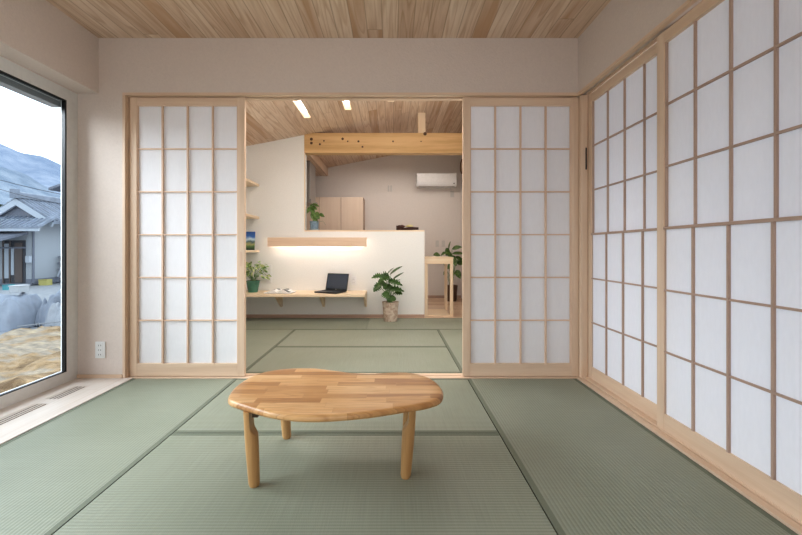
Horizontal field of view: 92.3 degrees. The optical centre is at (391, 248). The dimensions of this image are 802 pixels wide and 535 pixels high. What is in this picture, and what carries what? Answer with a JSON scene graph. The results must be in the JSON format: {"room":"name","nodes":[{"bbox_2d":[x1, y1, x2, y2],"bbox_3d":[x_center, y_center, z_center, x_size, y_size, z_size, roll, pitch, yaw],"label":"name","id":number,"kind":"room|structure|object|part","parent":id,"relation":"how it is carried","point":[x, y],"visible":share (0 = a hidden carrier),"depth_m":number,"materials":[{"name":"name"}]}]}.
{"room":"traditional dwelling","nodes":[
{"label":"traditional dwelling","id":0,"kind":"room"},
{"bbox_2d":[0,55,77,93],"bbox_3d":[-2.303,-0.267,0.725,0.115,2.481,4.050,0,0,0],"label":"wall","id":1,"kind":"structure","parent":0,"point":[0,55],"depth_m":2.48,"materials":[{"name":"paint"}]},
{"bbox_2d":[0,56,77,408],"bbox_3d":[-2.295,-0.091,1.075,0.100,2.030,3.350,0,0,0],"label":"window","id":2,"kind":"structure","parent":1,"relation":"in","point":[14,77],"depth_m":2.65,"materials":[{"name":"black plastic"}]},
{"bbox_3d":[-2.277,-1.014,1.069,0.004,0.004,3.137,0,0,0],"label":"chain","id":3,"kind":"part","parent":2,"relation":"part of","materials":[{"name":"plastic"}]},
{"bbox_2d":[0,0,98,92],"bbox_3d":[-2.171,-1.309,0.725,0.149,0.396,4.050,0,0,0],"label":"wall","id":4,"kind":"structure","parent":0,"point":[35,35],"depth_m":2.38,"materials":[{"name":"paint"}]},
{"bbox_2d":[0,378,132,444],"bbox_3d":[-2.047,0.947,0.725,0.396,0.054,4.050,0,0,0],"label":"floor","id":5,"kind":"structure","parent":0,"point":[96,387],"depth_m":2.29,"materials":[{"name":"beige wood"}]},
{"bbox_2d":[0,404,47,425],"bbox_3d":[-2.080,0.947,2.145,0.090,0.051,0.290,0,0,0],"label":"floor vent","id":6,"kind":"object","parent":5,"relation":"in","point":[34,407],"visible":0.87,"depth_m":2.16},
{"bbox_2d":[48,386,87,398],"bbox_3d":[-2.080,0.947,2.470,0.090,0.051,0.220,0,0,0],"label":"floor vent","id":7,"kind":"object","parent":5,"relation":"in","point":[74,389],"visible":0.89,"depth_m":2.47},
{"bbox_2d":[46,0,610,37],"bbox_3d":[-0.380,-1.537,0.700,3.960,0.060,4.200,0,0,0],"label":"ceiling","id":8,"kind":"structure","parent":0,"point":[102,18],"depth_m":2.52,"materials":[{"name":"brown wood"}]},
{"bbox_2d":[78,38,585,373],"bbox_3d":[-0.380,-0.541,2.800,3.960,3.031,0.100,0,0,0],"label":"wall","id":9,"kind":"structure","parent":0,"point":[126,65],"depth_m":2.75,"materials":[{"name":"paint"}]},
{"bbox_2d":[77,374,121,377],"bbox_3d":[-2.085,0.908,2.746,0.320,0.024,0.008,0,0,0],"label":"baseboard","id":10,"kind":"structure","parent":9,"relation":"attached to","point":[78,375],"depth_m":2.74,"materials":[{"name":"beige wood"}]},
{"bbox_2d":[95,342,105,357],"bbox_3d":[-2.080,0.719,2.744,0.070,0.118,0.011,0,0,0],"label":"wall outlet","id":11,"kind":"object","parent":9,"relation":"attached to","point":[100,347],"visible":1,"depth_m":2.74,"materials":[{"name":"white plastic"}]},
{"bbox_2d":[122,95,129,377],"bbox_3d":[-1.912,-0.087,2.800,0.022,2.022,0.108,0,0,0],"label":"trim","id":12,"kind":"structure","parent":9,"relation":"attached to","point":[125,100],"depth_m":2.75,"materials":[{"name":"beige wood"}]},
{"bbox_2d":[122,93,579,100],"bbox_3d":[-0.289,-1.107,2.800,3.268,0.018,0.108,0,0,0],"label":"trim","id":13,"kind":"structure","parent":9,"relation":"attached to","point":[249,96],"depth_m":2.77,"materials":[{"name":"beige wood"}]},
{"bbox_2d":[126,373,576,379],"bbox_3d":[-0.278,0.948,2.801,3.254,0.053,0.110,0,0,0],"label":"trim","id":14,"kind":"structure","parent":9,"relation":"attached to","point":[248,375],"depth_m":2.76,"materials":[{"name":"beige wood"}]},
{"bbox_2d":[130,97,245,376],"bbox_3d":[-1.478,-0.087,2.790,0.830,2.014,0.031,0,0,0],"label":"screen","id":15,"kind":"object","parent":14,"relation":"on","point":[188,155],"visible":1,"depth_m":2.79,"materials":[{"name":"paper"}]},
{"bbox_3d":[-1.478,-0.104,2.792,0.726,1.860,0.020,0,0,0],"label":"frame","id":16,"kind":"part","parent":15,"relation":"part of","materials":[{"name":"beige wood"}]},
{"bbox_3d":[-1.478,-1.063,2.791,0.726,0.058,0.028,0,0,0],"label":"rail","id":17,"kind":"part","parent":15,"relation":"part of","materials":[{"name":"beige wood"}]},
{"bbox_3d":[-1.478,0.873,2.791,0.726,0.094,0.028,0,0,0],"label":"rail","id":18,"kind":"part","parent":15,"relation":"part of","materials":[{"name":"beige wood"}]},
{"bbox_2d":[462,97,578,376],"bbox_3d":[0.929,-0.087,2.790,0.834,2.014,0.031,0,0,0],"label":"screen","id":19,"kind":"object","parent":14,"relation":"on","point":[520,156],"visible":1,"depth_m":2.79,"materials":[{"name":"paper"}]},
{"bbox_3d":[0.929,-1.063,2.791,0.730,0.058,0.028,0,0,0],"label":"rail","id":20,"kind":"part","parent":19,"relation":"part of","materials":[{"name":"beige wood"}]},
{"bbox_3d":[0.929,0.873,2.791,0.730,0.094,0.028,0,0,0],"label":"rail","id":21,"kind":"part","parent":19,"relation":"part of","materials":[{"name":"beige wood"}]},
{"bbox_2d":[585,116,586,169],"bbox_3d":[1.381,-0.756,2.740,0.011,0.380,0.007,0,0,0],"label":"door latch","id":22,"kind":"structure","parent":9,"relation":"in","point":[585,116],"depth_m":2.74,"materials":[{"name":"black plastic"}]},
{"bbox_2d":[246,135,423,313],"bbox_3d":[-0.884,-0.282,5.260,2.631,2.512,0.140,0,0,0],"label":"wall","id":23,"kind":"structure","parent":0,"point":[277,166],"depth_m":5.19,"materials":[{"name":"white paint"}]},
{"bbox_2d":[266,265,271,282],"bbox_3d":[-1.655,0.336,5.184,0.067,0.229,0.011,0,0,0],"label":"wall outlet","id":24,"kind":"object","parent":23,"relation":"attached to","point":[269,269],"visible":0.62,"depth_m":5.18,"materials":[{"name":"white plastic"}]},
{"bbox_2d":[304,153,304,229],"bbox_3d":[-1.177,-0.772,5.197,0.010,1.037,0.021,0,0,0],"label":"trim","id":25,"kind":"structure","parent":23,"relation":"attached to","point":[304,153],"depth_m":5.19,"materials":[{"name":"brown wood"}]},
{"bbox_2d":[246,290,366,306],"bbox_3d":[-1.218,0.666,4.962,1.763,0.216,0.454,0,0,0],"label":"desk","id":26,"kind":"object","parent":23,"relation":"attached to","point":[299,293],"visible":0.65,"depth_m":4.83,"materials":[{"name":"brown wood"}]},
{"bbox_2d":[246,261,271,292],"bbox_3d":[-1.815,0.358,4.998,0.457,0.400,0.344,0,0,0],"label":"houseplant","id":27,"kind":"object","parent":26,"relation":"on","point":[252,284],"visible":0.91,"depth_m":4.96,"materials":[{"name":"green plant"}]},
{"bbox_3d":[-1.800,0.483,4.990,0.172,0.150,0.172,0,0,0],"label":"pot","id":28,"kind":"part","parent":27,"relation":"part of","materials":[{"name":"green ceramic"}]},
{"bbox_2d":[264,288,295,293],"bbox_3d":[-1.430,0.536,4.930,0.344,0.043,0.236,0,0,4],"label":"open book","id":29,"kind":"object","parent":26,"relation":"on","point":[278,290],"visible":1,"depth_m":4.82,"materials":[{"name":"paper"}]},
{"bbox_2d":[314,273,348,293],"bbox_3d":[-0.774,0.442,4.965,0.324,0.233,0.315,0,0,24],"label":"laptop","id":30,"kind":"object","parent":26,"relation":"on","point":[336,283],"visible":1,"depth_m":5.06,"materials":[{"name":"black plastic"}]},
{"bbox_3d":[-0.723,0.433,5.080,0.324,0.216,0.064,0,0,24],"label":"lid","id":31,"kind":"part","parent":30,"relation":"part of","materials":[{"name":"black plastic"}]},
{"bbox_2d":[267,237,366,246],"bbox_3d":[-0.990,-0.092,5.138,1.310,0.119,0.105,0,0,0],"label":"wall light","id":32,"kind":"object","parent":23,"relation":"attached to","point":[271,241],"visible":1,"depth_m":5.08,"materials":[{"name":"brown"}]},
{"bbox_2d":[246,314,423,317],"bbox_3d":[-0.832,0.903,5.184,2.537,0.042,0.012,0,0,0],"label":"baseboard","id":33,"kind":"structure","parent":23,"relation":"attached to","point":[247,315],"depth_m":5.18,"materials":[{"name":"brown wood"}]},
{"bbox_2d":[351,277,355,284],"bbox_3d":[-0.517,0.429,5.184,0.070,0.115,0.011,0,0,0],"label":"wall outlet","id":34,"kind":"object","parent":23,"relation":"attached to","point":[353,279],"visible":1,"depth_m":5.18,"materials":[{"name":"white plastic"}]},
{"bbox_2d":[304,230,423,230],"bbox_3d":[-0.372,-0.245,5.263,1.619,0.018,0.154,0,0,0],"label":"trim","id":35,"kind":"structure","parent":23,"relation":"on","point":[304,230],"depth_m":5.19,"materials":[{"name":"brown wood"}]},
{"bbox_2d":[307,203,324,229],"bbox_3d":[-1.030,-0.440,5.262,0.256,0.371,0.136,0,0,0],"label":"plant","id":36,"kind":"object","parent":35,"relation":"on","point":[315,216],"visible":0.88,"depth_m":5.23,"materials":[{"name":"green plant"}]},
{"bbox_3d":[-1.062,-0.317,5.262,0.122,0.125,0.122,0,0,0],"label":"pot","id":37,"kind":"part","parent":36,"relation":"part of","materials":[{"name":"blue ceramic"}]},
{"bbox_2d":[396,225,418,229],"bbox_3d":[0.210,-0.293,5.262,0.305,0.078,0.104,0,0,0],"label":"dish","id":38,"kind":"object","parent":35,"relation":"on","point":[399,227],"visible":0.93,"depth_m":5.23,"materials":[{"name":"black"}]},
{"bbox_2d":[424,231,424,317],"bbox_3d":[0.436,0.344,5.260,0.010,1.160,0.140,0,0,0],"label":"trim","id":39,"kind":"structure","parent":23,"relation":"attached to","point":[424,231],"depth_m":5.19,"materials":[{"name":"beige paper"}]},
{"bbox_2d":[246,101,461,175],"bbox_3d":[-0.399,-1.717,5.080,3.602,0.756,4.460,0,0,0],"label":"ceiling","id":40,"kind":"structure","parent":0,"point":[266,121],"depth_m":4.99,"materials":[{"name":"brown wood"}]},
{"bbox_2d":[292,101,310,117],"bbox_3d":[-1.010,-1.609,3.975,0.090,0.094,1.250,0,0,0],"label":"light","id":41,"kind":"object","parent":40,"relation":"attached to","point":[299,105],"visible":0.27,"depth_m":4.43,"materials":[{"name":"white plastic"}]},
{"bbox_2d":[298,101,306,110],"bbox_3d":[-1.010,-1.648,3.975,0.074,0.015,1.226,0,0,0],"label":"diffuser","id":42,"kind":"object","parent":41,"relation":"attached to","point":[300,104],"depth_m":4.41,"materials":[{"name":"white plastic"}]},
{"bbox_2d":[307,161,317,206],"bbox_3d":[-1.650,-1.046,6.225,0.800,0.659,0.550,0,0,0],"label":"range hood","id":43,"kind":"object","parent":40,"relation":"attached to","point":[310,167],"visible":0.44,"depth_m":6.06,"materials":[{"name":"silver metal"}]},
{"bbox_2d":[341,101,351,109],"bbox_3d":[-0.523,-1.704,3.975,0.090,0.094,1.250,0,0,0],"label":"light","id":44,"kind":"object","parent":40,"relation":"attached to","point":[346,104],"visible":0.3,"depth_m":4.59,"materials":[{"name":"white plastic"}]},
{"bbox_2d":[304,113,461,154],"bbox_3d":[0.059,-1.569,5.251,2.483,0.549,0.138,0,0,0],"label":"ceiling beam","id":45,"kind":"structure","parent":40,"relation":"attached to","point":[420,143],"depth_m":5.18,"materials":[{"name":"brown wood"}]},
{"bbox_2d":[315,155,460,294],"bbox_3d":[-0.399,-0.535,7.310,3.602,3.019,0.100,0,0,0],"label":"wall","id":46,"kind":"structure","parent":0,"point":[432,210],"depth_m":7.26,"materials":[{"name":"white paint"}]},
{"bbox_2d":[416,173,456,187],"bbox_3d":[0.820,-1.269,7.151,0.730,0.250,0.216,0,0,0],"label":"air conditioner","id":47,"kind":"object","parent":46,"relation":"attached to","point":[423,180],"visible":1,"depth_m":7.04,"materials":[{"name":"white plastic"}]},
{"bbox_3d":[0.820,-1.302,7.048,0.720,0.163,0.009,0,0,0],"label":"panel","id":48,"kind":"part","parent":47,"relation":"part of","materials":[{"name":"white plastic"}]},
{"bbox_2d":[428,295,460,297],"bbox_3d":[-0.399,0.899,7.255,3.402,0.050,0.010,0,0,0],"label":"baseboard","id":49,"kind":"structure","parent":46,"relation":"attached to","point":[429,296],"depth_m":7.25,"materials":[{"name":"brown wood"}]},
{"bbox_2d":[425,298,461,317],"bbox_3d":[-0.399,0.949,6.218,3.502,0.050,2.123,0,0,0],"label":"floor","id":50,"kind":"structure","parent":0,"point":[433,303],"depth_m":6.19,"materials":[{"name":"brown wood"}]},
{"bbox_2d":[307,197,364,229],"bbox_3d":[-1.099,-0.001,7.052,1.172,1.850,0.414,0,0,0],"label":"tall cabinet","id":51,"kind":"object","parent":50,"relation":"on","point":[340,213],"visible":0.17,"depth_m":6.86,"materials":[{"name":"brown wood"}]},
{"bbox_3d":[-1.491,-0.030,6.869,0.378,1.788,0.018,0,0,0],"label":"door","id":52,"kind":"part","parent":51,"relation":"part of","materials":[{"name":"beige wood"}]},
{"bbox_3d":[-1.103,-0.030,6.869,0.378,1.788,0.018,0,0,0],"label":"door","id":53,"kind":"part","parent":51,"relation":"part of","materials":[{"name":"beige wood"}]},
{"bbox_3d":[-0.711,-0.030,6.869,0.386,1.788,0.018,0,0,0],"label":"door","id":54,"kind":"part","parent":51,"relation":"part of","materials":[{"name":"beige wood"}]},
{"bbox_2d":[425,256,453,315],"bbox_3d":[0.642,0.518,5.563,0.399,0.812,0.594,0,0,0],"label":"stand","id":55,"kind":"object","parent":50,"relation":"on","point":[445,260],"visible":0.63,"depth_m":5.27,"materials":[{"name":"brown wood"}]},
{"bbox_3d":[0.468,0.564,5.291,0.042,0.720,0.042,0,0,0],"label":"leg","id":56,"kind":"part","parent":55,"relation":"part of","materials":[{"name":"brown wood"}]},
{"bbox_3d":[0.642,0.916,5.546,0.307,0.016,0.548,0,0,0],"label":"board","id":57,"kind":"part","parent":55,"relation":"part of","materials":[{"name":"brown wood"}]},
{"bbox_3d":[0.817,0.564,5.839,0.042,0.720,0.042,0,0,0],"label":"leg","id":58,"kind":"part","parent":55,"relation":"part of","materials":[{"name":"brown wood"}]},
{"bbox_3d":[0.817,0.564,5.291,0.042,0.720,0.042,0,0,0],"label":"leg","id":59,"kind":"part","parent":55,"relation":"part of","materials":[{"name":"brown wood"}]},
{"bbox_2d":[433,241,461,301],"bbox_3d":[1.009,0.393,6.846,0.580,1.061,0.225,0,0,0],"label":"plant","id":60,"kind":"object","parent":50,"relation":"on","point":[457,260],"visible":0.59,"depth_m":6.80,"materials":[{"name":"green plant"}]},
{"bbox_3d":[1.060,0.784,6.850,0.216,0.280,0.216,0,0,0],"label":"pot","id":61,"kind":"part","parent":60,"relation":"part of","materials":[{"name":"beige ceramic"}]},
{"bbox_2d":[461,0,702,297],"bbox_3d":[1.381,-0.541,2.980,0.158,3.030,8.560,0,0,0],"label":"wall","id":62,"kind":"structure","parent":0,"point":[621,24],"depth_m":2.29,"materials":[{"name":"paint"}]},
{"bbox_2d":[578,95,587,377],"bbox_3d":[1.372,-0.087,2.799,0.046,2.022,0.110,0,0,0],"label":"trim","id":63,"kind":"structure","parent":62,"relation":"attached to","point":[583,99],"depth_m":2.74,"materials":[{"name":"beige wood"}]},
{"bbox_2d":[578,0,701,94],"bbox_3d":[1.393,-1.107,1.944,0.135,0.018,1.600,0,0,0],"label":"trim","id":64,"kind":"structure","parent":62,"relation":"attached to","point":[688,3],"depth_m":2.13,"materials":[{"name":"beige wood"}]},
{"bbox_2d":[577,377,801,534],"bbox_3d":[1.389,0.942,1.944,0.143,0.064,1.600,0,0,0],"label":"trim","id":65,"kind":"structure","parent":62,"relation":"attached to","point":[778,513],"depth_m":1.67,"materials":[{"name":"beige wood"}]},
{"bbox_2d":[588,43,656,420],"bbox_3d":[1.411,-0.087,2.337,0.035,2.014,0.835,0,0,0],"label":"screen","id":66,"kind":"object","parent":65,"relation":"on","point":[622,112],"visible":0.6,"depth_m":2.33,"materials":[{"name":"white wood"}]},
{"bbox_3d":[1.415,-0.104,2.337,0.020,1.860,0.731,0,0,0],"label":"frame","id":67,"kind":"part","parent":66,"relation":"part of","materials":[{"name":"brown wood"}]},
{"bbox_3d":[1.405,-0.104,2.337,0.023,0.014,0.729,0,0,0],"label":"rail","id":68,"kind":"part","parent":66,"relation":"part of","materials":[{"name":"brown wood"}]},
{"bbox_3d":[1.414,-1.063,2.337,0.028,0.058,0.731,0,0,0],"label":"rail","id":69,"kind":"part","parent":66,"relation":"part of","materials":[{"name":"beige wood"}]},
{"bbox_3d":[1.414,0.873,2.337,0.028,0.094,0.731,0,0,0],"label":"rail","id":70,"kind":"part","parent":66,"relation":"part of","materials":[{"name":"beige wood"}]},
{"bbox_2d":[657,0,801,521],"bbox_3d":[1.377,-0.087,1.565,0.035,2.014,0.840,0,0,0],"label":"screen","id":71,"kind":"object","parent":65,"relation":"on","point":[729,72],"visible":0.98,"depth_m":1.55,"materials":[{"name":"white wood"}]},
{"bbox_3d":[1.381,-0.104,1.565,0.020,1.860,0.736,0,0,0],"label":"frame","id":72,"kind":"part","parent":71,"relation":"part of","materials":[{"name":"brown wood"}]},
{"bbox_3d":[1.380,-1.063,1.565,0.028,0.058,0.736,0,0,0],"label":"rail","id":73,"kind":"part","parent":71,"relation":"part of","materials":[{"name":"beige wood"}]},
{"bbox_3d":[1.371,-0.104,1.565,0.023,0.014,0.734,0,0,0],"label":"rail","id":74,"kind":"part","parent":71,"relation":"part of","materials":[{"name":"brown wood"}]},
{"bbox_3d":[1.380,0.873,1.565,0.028,0.094,0.736,0,0,0],"label":"rail","id":75,"kind":"part","parent":71,"relation":"part of","materials":[{"name":"beige wood"}]},
{"bbox_3d":[-0.380,1.049,1.875,3.960,0.150,6.550,0,0,0],"label":"floor","id":76,"kind":"structure","parent":0,"visible":0},
{"bbox_2d":[0,379,236,534],"bbox_3d":[-1.474,0.949,1.922,0.743,0.051,1.640,0,0,0],"label":"mat","id":77,"kind":"object","parent":76,"relation":"on","point":[50,472],"visible":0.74,"depth_m":1.78,"materials":[{"name":"green wicker"}]},
{"bbox_2d":[246,329,295,370],"bbox_3d":[-1.590,0.949,3.644,0.976,0.051,1.548,0,0,0],"label":"mat","id":78,"kind":"object","parent":76,"relation":"on","point":[259,343],"visible":0.13,"depth_m":3.80,"materials":[{"name":"green fabric"}]},
{"bbox_2d":[53,433,556,534],"bbox_3d":[-0.282,0.949,1.516,1.632,0.051,0.829,0,0,0],"label":"mat","id":79,"kind":"object","parent":76,"relation":"on","point":[190,483],"visible":1,"depth_m":1.48,"materials":[{"name":"green wicker"}]},
{"bbox_2d":[228,368,442,487],"bbox_3d":[-0.236,0.763,1.675,0.908,0.322,0.568,0,0,0],"label":"table","id":80,"kind":"object","parent":79,"relation":"on","point":[294,394],"visible":1,"depth_m":1.55,"materials":[{"name":"brown wood"}]},
{"bbox_3d":[-0.548,0.777,1.501,0.061,0.294,0.053,0,0,0],"label":"leg","id":81,"kind":"part","parent":80,"relation":"part of","materials":[{"name":"brown wood"}]},
{"bbox_3d":[-0.530,0.777,1.894,0.074,0.294,0.051,0,0,32],"label":"leg","id":82,"kind":"part","parent":80,"relation":"part of","materials":[{"name":"brown wood"}]},
{"bbox_3d":[0.083,0.777,1.889,0.064,0.294,0.053,0,0,0],"label":"leg","id":83,"kind":"part","parent":80,"relation":"part of","materials":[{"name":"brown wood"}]},
{"bbox_3d":[0.066,0.777,1.556,0.064,0.294,0.053,0,0,0],"label":"leg","id":84,"kind":"part","parent":80,"relation":"part of","materials":[{"name":"brown wood"}]},
{"bbox_2d":[246,318,369,329],"bbox_3d":[-1.188,0.949,4.787,1.781,0.051,0.731,0,0,0],"label":"mat","id":85,"kind":"object","parent":76,"relation":"on","point":[251,323],"visible":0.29,"depth_m":4.78,"materials":[{"name":"green wicker"}]},
{"bbox_2d":[174,379,497,432],"bbox_3d":[-0.282,0.949,2.338,1.632,0.051,0.807,0,0,0],"label":"mat","id":86,"kind":"object","parent":76,"relation":"on","point":[460,410],"visible":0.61,"depth_m":2.06,"materials":[{"name":"green wicker"}]},
{"bbox_2d":[246,347,460,372],"bbox_3d":[-0.292,0.949,3.254,1.611,0.051,0.768,0,0,0],"label":"mat","id":87,"kind":"object","parent":76,"relation":"on","point":[342,359],"visible":0.61,"depth_m":3.22,"materials":[{"name":"green wicker"}]},
{"bbox_2d":[276,329,445,346],"bbox_3d":[-0.292,0.949,4.030,1.611,0.051,0.776,0,0,0],"label":"mat","id":88,"kind":"object","parent":76,"relation":"on","point":[299,337],"visible":0.7,"depth_m":3.98,"materials":[{"name":"green wicker"}]},
{"bbox_2d":[367,318,461,329],"bbox_3d":[0.502,0.949,4.787,1.591,0.051,0.731,0,0,0],"label":"mat","id":89,"kind":"object","parent":76,"relation":"on","point":[374,323],"visible":0.41,"depth_m":4.78,"materials":[{"name":"green wicker"}]},
{"bbox_2d":[372,266,403,321],"bbox_3d":[-0.053,0.571,4.927,0.419,0.706,0.272,0,0,0],"label":"monstera","id":90,"kind":"object","parent":89,"relation":"on","point":[390,307],"visible":1,"depth_m":4.88,"materials":[{"name":"plant"}]},
{"bbox_2d":[382,301,398,321],"bbox_3d":[-0.020,0.800,4.955,0.216,0.248,0.216,0,0,0],"label":"pot","id":91,"kind":"object","parent":89,"relation":"on","point":[390,308],"depth_m":4.88,"materials":[{"name":"wicker"}]},
{"bbox_2d":[437,329,461,372],"bbox_3d":[0.907,0.949,3.644,0.781,0.051,1.548,0,0,0],"label":"mat","id":92,"kind":"object","parent":76,"relation":"on","point":[452,339],"visible":0.24,"depth_m":3.77,"materials":[{"name":"green wicker"}]},
{"bbox_2d":[468,379,797,534],"bbox_3d":[0.926,0.949,1.922,0.776,0.051,1.640,0,0,0],"label":"mat","id":93,"kind":"object","parent":76,"relation":"on","point":[590,466],"visible":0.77,"depth_m":1.61,"materials":[{"name":"green wicker"}]},
{"bbox_3d":[-2.150,-0.206,5.055,0.100,2.360,4.410,0,0,0],"label":"wall","id":94,"kind":"structure","parent":0,"visible":0},
{"bbox_2d":[246,178,258,186],"bbox_3d":[-1.943,-0.856,4.845,0.312,0.030,0.689,0,0,0],"label":"wall shelf","id":95,"kind":"object","parent":94,"relation":"attached to","point":[249,183],"visible":0.29,"depth_m":5.02,"materials":[{"name":"brown wood"}]},
{"bbox_2d":[246,214,258,218],"bbox_3d":[-1.943,-0.421,4.845,0.312,0.030,0.689,0,0,0],"label":"wall shelf","id":96,"kind":"object","parent":94,"relation":"attached to","point":[248,216],"visible":0.29,"depth_m":4.97,"materials":[{"name":"brown wood"}]},
{"bbox_2d":[246,250,258,252],"bbox_3d":[-1.943,0.029,4.845,0.312,0.030,0.689,0,0,0],"label":"wall shelf","id":97,"kind":"object","parent":94,"relation":"attached to","point":[247,251],"visible":0.29,"depth_m":4.90,"materials":[{"name":"brown wood"}]},
{"bbox_2d":[246,232,254,249],"bbox_3d":[-1.868,-0.106,5.056,0.130,0.244,0.052,0,0,-6],"label":"picture book","id":98,"kind":"object","parent":97,"relation":"on","point":[250,236],"visible":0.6,"depth_m":5.05,"materials":[{"name":"multicoloured paper"}]},
{"label":"outside","id":99,"kind":"structure","parent":0,"visible":0},
{"bbox_2d":[0,326,60,392],"bbox_3d":[-7.250,1.592,4.000,9.500,0.708,14.000,0,0,0],"label":"bare earth","id":100,"kind":"structure","parent":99,"point":[27,355],"depth_m":4.92,"materials":[{"name":"soil"}]},
{"bbox_2d":[0,292,41,331],"bbox_3d":[-8.400,1.341,8.300,1.250,0.787,1.000,0,0,0],"label":"heap","id":101,"kind":"object","parent":100,"relation":"on","point":[21,309],"visible":0.95,"depth_m":8.15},
{"bbox_2d":[8,285,29,292],"bbox_3d":[-8.155,0.867,8.425,0.230,0.155,0.270,0,0,0],"label":"storage box","id":102,"kind":"object","parent":101,"relation":"on","point":[12,288],"visible":1,"depth_m":8.32,"materials":[{"name":"white plastic"}]},
{"bbox_3d":[-8.155,0.801,8.425,0.230,0.025,0.270,0,0,0],"label":"box lid","id":103,"kind":"part","parent":102,"relation":"part of","materials":[{"name":"plastic"}]},
{"bbox_2d":[17,321,60,326],"bbox_3d":[-7.100,1.527,7.950,0.944,0.068,0.024,0,0,-32],"label":"rod","id":104,"kind":"object","parent":100,"relation":"on","point":[56,321],"visible":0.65,"depth_m":7.87,"materials":[{"name":"grey metal"}]},
{"bbox_2d":[34,289,60,326],"bbox_3d":[-7.580,1.302,8.750,0.360,0.844,0.800,0,0,0],"label":"heap","id":105,"kind":"object","parent":100,"relation":"on","point":[41,315],"visible":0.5,"depth_m":8.42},
{"bbox_2d":[44,302,60,326],"bbox_3d":[-7.170,1.359,8.620,0.440,0.702,0.900,0,0,0],"label":"heap","id":106,"kind":"object","parent":100,"relation":"on","point":[54,312],"visible":0.18,"depth_m":8.21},
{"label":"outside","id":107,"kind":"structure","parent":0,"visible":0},
{"bbox_2d":[0,144,60,194],"bbox_3d":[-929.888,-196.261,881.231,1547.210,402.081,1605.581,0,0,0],"label":"mountain","id":108,"kind":"structure","parent":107,"point":[45,171],"depth_m":1155.40},
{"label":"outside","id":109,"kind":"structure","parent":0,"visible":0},
{"bbox_2d":[0,167,60,204],"bbox_3d":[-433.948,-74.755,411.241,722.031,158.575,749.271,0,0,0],"label":"mountain","id":110,"kind":"structure","parent":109,"point":[8,175],"depth_m":541.79},
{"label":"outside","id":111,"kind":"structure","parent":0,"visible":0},
{"bbox_2d":[0,189,60,203],"bbox_3d":[-18.551,-3.001,18.748,5.330,1.672,0.022,0,0,-28],"label":"power line","id":112,"kind":"object","parent":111,"point":[0,189],"visible":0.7,"depth_m":19.04,"materials":[{"name":"black rubber"}]},
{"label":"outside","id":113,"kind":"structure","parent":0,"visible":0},
{"bbox_2d":[1,180,58,193],"bbox_3d":[-17.001,-3.326,15.998,5.838,1.922,0.022,0,0,-31],"label":"power line","id":114,"kind":"object","parent":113,"point":[1,180],"visible":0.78,"depth_m":16.74,"materials":[{"name":"black rubber"}]},
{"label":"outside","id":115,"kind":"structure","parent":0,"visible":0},
{"bbox_2d":[0,282,60,334],"bbox_3d":[-47.600,1.809,45.000,90.000,0.850,110.000,0,0,0],"label":"asphalt","id":116,"kind":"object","parent":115,"point":[43,291],"depth_m":20.73,"materials":[{"name":"grey asphalt"}]},
{"bbox_2d":[2,284,14,289],"bbox_3d":[-21.000,2.094,21.090,0.340,0.280,0.420,0,0,0],"label":"plastic tub","id":117,"kind":"object","parent":116,"relation":"on","point":[4,287],"visible":0.7,"depth_m":20.90,"materials":[{"name":"teal plastic"}]},
{"bbox_2d":[0,189,60,284],"bbox_3d":[-24.510,-0.746,26.643,7.380,5.860,10.714,0,0,0],"label":"house","id":118,"kind":"structure","parent":116,"relation":"on","point":[30,228],"depth_m":23.66,"materials":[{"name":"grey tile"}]},
{"bbox_3d":[-23.290,0.729,23.425,0.580,2.110,0.030,0,0,0],"label":"light panel","id":119,"kind":"part","parent":118,"relation":"part of","materials":[{"name":"white glass"}]},
{"bbox_3d":[-23.100,0.804,23.425,1.200,2.560,0.050,0,0,0],"label":"door","id":120,"kind":"part","parent":118,"relation":"part of","materials":[{"name":"brown wood"}]},
{"bbox_3d":[-23.050,0.779,23.490,1.400,2.610,0.060,0,0,0],"label":"doorway","id":121,"kind":"part","parent":118,"relation":"part of","materials":[{"name":"brown wood"}]},
{"bbox_3d":[-23.150,-2.371,24.025,4.000,1.250,0.150,0,0,0],"label":"gable panel","id":122,"kind":"part","parent":118,"relation":"part of","materials":[{"name":"grey wood"}]},
{"bbox_2d":[38,279,51,284],"bbox_3d":[-21.420,2.054,23.790,0.540,0.360,0.420,0,0,0],"label":"plastic crate","id":123,"kind":"object","parent":116,"relation":"on","point":[40,281],"visible":1,"depth_m":23.60,"materials":[{"name":"yellow plastic"}]},
{"bbox_2d":[48,183,60,191],"bbox_3d":[-31.800,-3.226,46.450,11.200,10.900,9.100,0,0,0],"label":"house","id":124,"kind":"structure","parent":116,"relation":"on","point":[57,187],"depth_m":42.00,"materials":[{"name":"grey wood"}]},
{"bbox_2d":[57,268,60,281],"bbox_3d":[-20.900,1.550,24.515,1.178,1.201,0.470,0,0,0],"label":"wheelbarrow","id":125,"kind":"object","parent":116,"relation":"on","point":[59,272],"visible":0.19,"depth_m":24.65,"materials":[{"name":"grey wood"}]}
]}

